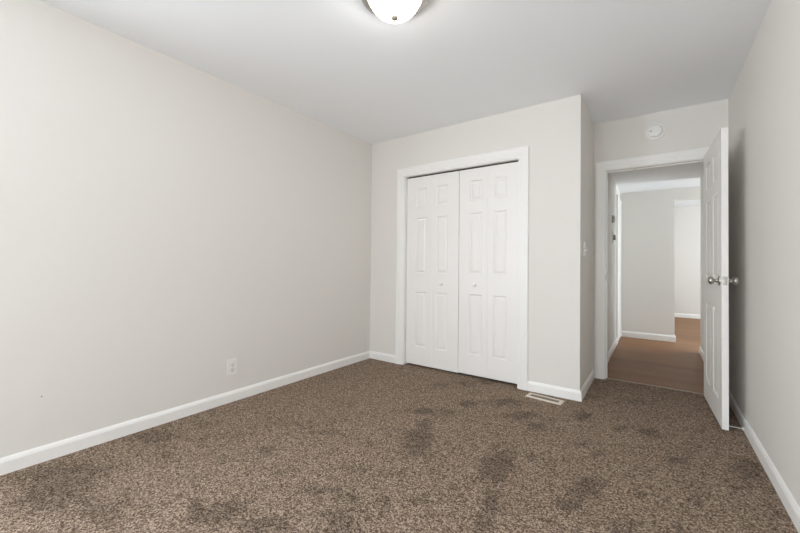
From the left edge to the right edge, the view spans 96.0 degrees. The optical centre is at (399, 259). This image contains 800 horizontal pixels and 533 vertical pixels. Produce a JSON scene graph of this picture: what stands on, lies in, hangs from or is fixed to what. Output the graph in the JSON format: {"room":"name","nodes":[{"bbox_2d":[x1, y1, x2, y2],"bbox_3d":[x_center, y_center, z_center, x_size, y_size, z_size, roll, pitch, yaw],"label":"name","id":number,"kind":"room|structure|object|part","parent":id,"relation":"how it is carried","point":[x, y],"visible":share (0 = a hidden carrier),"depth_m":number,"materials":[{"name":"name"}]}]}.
{"room":"empty bedroom","nodes":[
{"label":"empty bedroom","id":0,"kind":"room"},
{"bbox_2d":[0,0,371,457],"bbox_3d":[-1.947,-0.140,1.945,0.121,2.460,7.153,0,-1,35],"label":"wall","id":1,"kind":"structure","parent":0,"point":[165,221],"depth_m":2.32,"materials":[{"name":"white paint"}]},
{"bbox_2d":[0,351,369,475],"bbox_3d":[-2.122,1.023,1.584,0.014,0.082,6.162,0,-1,35],"label":"baseboard","id":2,"kind":"structure","parent":1,"relation":"attached to","point":[11,463],"depth_m":2.31,"materials":[{"name":"white paint"}]},
{"bbox_2d":[227,358,236,375],"bbox_3d":[-1.288,0.824,2.764,0.008,0.120,0.077,0,-1,35],"label":"wall outlet","id":3,"kind":"object","parent":1,"relation":"attached to","point":[232,363],"visible":1,"depth_m":2.76,"materials":[{"name":"white plastic"}]},
{"bbox_2d":[0,317,797,532],"bbox_3d":[1.946,1.136,2.746,5.304,0.030,12.770,0,-1,35],"label":"floor","id":4,"kind":"structure","parent":0,"point":[369,445],"depth_m":1.91,"materials":[{"name":"brown carpet"}]},
{"bbox_2d":[526,393,564,404],"bbox_3d":[1.157,1.112,2.885,0.280,0.006,0.108,0,-1,41],"label":"floor vent","id":5,"kind":"object","parent":4,"relation":"in","point":[531,395],"visible":1,"depth_m":2.88,"materials":[{"name":"beige metal"}]},
{"bbox_2d":[40,0,770,143],"bbox_3d":[-0.607,-1.419,1.020,3.377,0.100,7.153,0,-1,35],"label":"ceiling","id":6,"kind":"structure","parent":0,"point":[337,64],"depth_m":2.31,"materials":[{"name":"white paint"}]},
{"bbox_2d":[362,0,427,22],"bbox_3d":[-0.027,-1.277,1.809,0.346,0.151,0.346,0,-1,35],"label":"ceiling light","id":7,"kind":"object","parent":6,"relation":"attached to","point":[390,11],"visible":1,"depth_m":1.79,"materials":[{"name":"white glass"}]},
{"bbox_2d":[370,94,582,389],"bbox_3d":[0.582,-0.092,3.534,2.166,2.460,0.110,0,-1,35],"label":"wall","id":8,"kind":"structure","parent":0,"point":[552,131],"depth_m":3.05,"materials":[{"name":"white paint"}]},
{"bbox_2d":[370,351,394,362],"bbox_3d":[-0.192,1.076,3.983,0.357,0.082,0.014,0,-1,35],"label":"baseboard","id":9,"kind":"structure","parent":8,"relation":"attached to","point":[373,355],"depth_m":3.98,"materials":[{"name":"white paint"}]},
{"bbox_2d":[406,171,459,372],"bbox_3d":[0.321,0.115,3.691,0.612,1.970,0.070,0,-1,35],"label":"door","id":10,"kind":"structure","parent":8,"relation":"in","point":[432,291],"depth_m":3.68,"materials":[{"name":"white paint"}]},
{"bbox_2d":[395,145,528,390],"bbox_3d":[0.563,0.068,3.534,1.393,2.100,0.128,0,-1,35],"label":"trim","id":11,"kind":"structure","parent":8,"relation":"attached to","point":[520,155],"depth_m":3.34,"materials":[{"name":"white paint"}]},
{"bbox_2d":[458,162,517,383],"bbox_3d":[0.811,0.112,3.343,0.580,1.964,0.070,0,-1,35],"label":"door","id":12,"kind":"structure","parent":8,"relation":"in","point":[488,202],"depth_m":3.33,"materials":[{"name":"white paint"}]},
{"bbox_2d":[582,101,593,385],"bbox_3d":[1.638,-0.085,3.245,0.110,2.460,0.641,0,-1,35],"label":"wall","id":13,"kind":"structure","parent":0,"point":[588,126],"depth_m":3.17,"materials":[{"name":"white paint"}]},
{"bbox_2d":[527,369,594,401],"bbox_3d":[1.477,1.083,3.259,0.416,0.082,0.765,0,-1,35],"label":"baseboard","id":14,"kind":"structure","parent":13,"relation":"attached to","point":[577,395],"depth_m":2.96,"materials":[{"name":"white paint"}]},
{"bbox_2d":[583,242,586,255],"bbox_3d":[1.549,-0.089,3.005,0.024,0.120,0.072,0,-1,35],"label":"light switch","id":15,"kind":"object","parent":13,"relation":"attached to","point":[584,243],"visible":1,"depth_m":2.98,"materials":[{"name":"white plastic"}]},
{"bbox_2d":[608,174,619,351],"bbox_3d":[2.636,0.069,4.587,0.120,2.230,2.467,0,-1,35],"label":"wall","id":16,"kind":"structure","parent":0,"point":[613,190],"depth_m":4.46,"materials":[{"name":"white paint"}]},
{"bbox_2d":[608,338,616,361],"bbox_3d":[2.490,1.111,4.264,0.014,0.082,1.807,0,-1,35],"label":"baseboard","id":17,"kind":"structure","parent":16,"relation":"attached to","point":[614,345],"depth_m":4.42,"materials":[{"name":"white paint"}]},
{"bbox_2d":[612,232,615,243],"bbox_3d":[2.723,-0.281,4.574,0.035,0.150,0.090,0,-1,35],"label":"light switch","id":18,"kind":"object","parent":16,"relation":"attached to","point":[613,235],"visible":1,"depth_m":4.55,"materials":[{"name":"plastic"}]},
{"bbox_2d":[616,194,621,343],"bbox_3d":[3.209,0.134,5.273,0.018,2.079,0.647,0,-1,35],"label":"door","id":19,"kind":"structure","parent":16,"relation":"in","point":[619,202],"depth_m":5.17,"materials":[{"name":"white paint"}]},
{"bbox_2d":[611,163,702,192],"bbox_3d":[3.939,-1.095,3.748,3.215,0.100,2.567,0,-1,35],"label":"ceiling","id":20,"kind":"structure","parent":0,"point":[688,175],"depth_m":4.61,"materials":[{"name":"white paint"}]},
{"bbox_2d":[620,186,699,335],"bbox_3d":[4.643,-0.044,4.739,3.215,2.500,0.100,0,-1,35],"label":"wall","id":21,"kind":"structure","parent":0,"point":[647,240],"depth_m":5.34,"materials":[{"name":"white paint"}]},
{"bbox_2d":[621,330,675,341],"bbox_3d":[3.691,1.135,5.381,0.681,0.090,0.114,0,-1,35],"label":"baseboard","id":22,"kind":"structure","parent":21,"relation":"attached to","point":[651,336],"depth_m":5.32,"materials":[{"name":"white paint"}]},
{"bbox_2d":[593,99,728,369],"bbox_3d":[1.465,-0.079,3.835,3.257,2.460,0.120,0,-1,35],"label":"wall","id":23,"kind":"structure","parent":0,"point":[695,126],"depth_m":3.18,"materials":[{"name":"white paint"}]},
{"bbox_2d":[595,147,708,378],"bbox_3d":[2.286,0.098,3.237,0.924,2.066,0.140,0,-1,35],"label":"trim","id":24,"kind":"structure","parent":23,"relation":"attached to","point":[691,156],"depth_m":3.42,"materials":[{"name":"white paint"}]},
{"bbox_2d":[607,378,701,393],"bbox_3d":[2.272,1.137,3.224,0.782,0.018,0.017,0,-1,35],"label":"trim","id":25,"kind":"structure","parent":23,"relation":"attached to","point":[607,378],"depth_m":3.23,"materials":[{"name":"beige metal"}]},
{"bbox_2d":[645,123,664,139],"bbox_3d":[2.264,-1.139,3.195,0.146,0.146,0.035,0,-1,35],"label":"smoke detector","id":26,"kind":"object","parent":23,"relation":"attached to","point":[656,131],"visible":1,"depth_m":3.19,"materials":[{"name":"white plastic"}]},
{"bbox_2d":[703,127,738,430],"bbox_3d":[2.323,0.126,2.659,0.157,1.972,0.761,0,-1,33],"label":"door","id":27,"kind":"structure","parent":23,"relation":"in","point":[715,160],"depth_m":2.48,"materials":[{"name":"white paint"}]},
{"bbox_3d":[2.115,0.140,2.428,0.061,0.066,0.066,0,-1,33],"label":"knob","id":28,"kind":"part","parent":27,"relation":"part of","materials":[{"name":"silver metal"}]},
{"bbox_3d":[2.117,0.139,2.344,0.023,0.057,0.010,0,-1,33],"label":"latch plate","id":29,"kind":"part","parent":27,"relation":"part of","materials":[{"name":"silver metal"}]},
{"bbox_3d":[2.196,0.140,2.376,0.061,0.066,0.066,0,-1,33],"label":"knob","id":30,"kind":"part","parent":27,"relation":"part of","materials":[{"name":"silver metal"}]},
{"bbox_2d":[674,205,699,314],"bbox_3d":[6.527,0.013,7.423,3.250,2.500,0.120,0,-1,35],"label":"wall","id":31,"kind":"structure","parent":0,"point":[686,218],"depth_m":7.65,"materials":[{"name":"white paint"}]},
{"bbox_2d":[675,313,699,318],"bbox_3d":[6.476,1.193,7.352,3.250,0.086,0.014,0,-1,35],"label":"baseboard","id":32,"kind":"structure","parent":31,"relation":"attached to","point":[695,316],"depth_m":7.62,"materials":[{"name":"white paint"}]},
{"bbox_2d":[674,199,699,206],"bbox_3d":[5.587,-1.215,6.099,3.250,0.100,3.170,0,-1,35],"label":"ceiling","id":33,"kind":"structure","parent":0,"point":[684,202],"depth_m":7.34,"materials":[{"name":"white paint"}]},
{"bbox_2d":[700,0,799,506],"bbox_3d":[1.234,-0.118,0.819,0.143,2.470,9.000,0,-1,35],"label":"wall","id":34,"kind":"structure","parent":0,"point":[764,98],"depth_m":1.89,"materials":[{"name":"white paint"}]},
{"bbox_2d":[699,346,703,360],"bbox_3d":[3.281,1.112,3.736,0.134,0.082,1.861,0,-1,35],"label":"baseboard","id":35,"kind":"structure","parent":34,"relation":"attached to","point":[701,352],"depth_m":4.28,"materials":[{"name":"white paint"}]},
{"bbox_2d":[729,391,799,532],"bbox_3d":[0.642,1.030,0.082,0.014,0.082,6.913,0,-1,35],"label":"baseboard","id":36,"kind":"structure","parent":34,"relation":"attached to","point":[791,506],"depth_m":1.82,"materials":[{"name":"white paint"}]}
]}

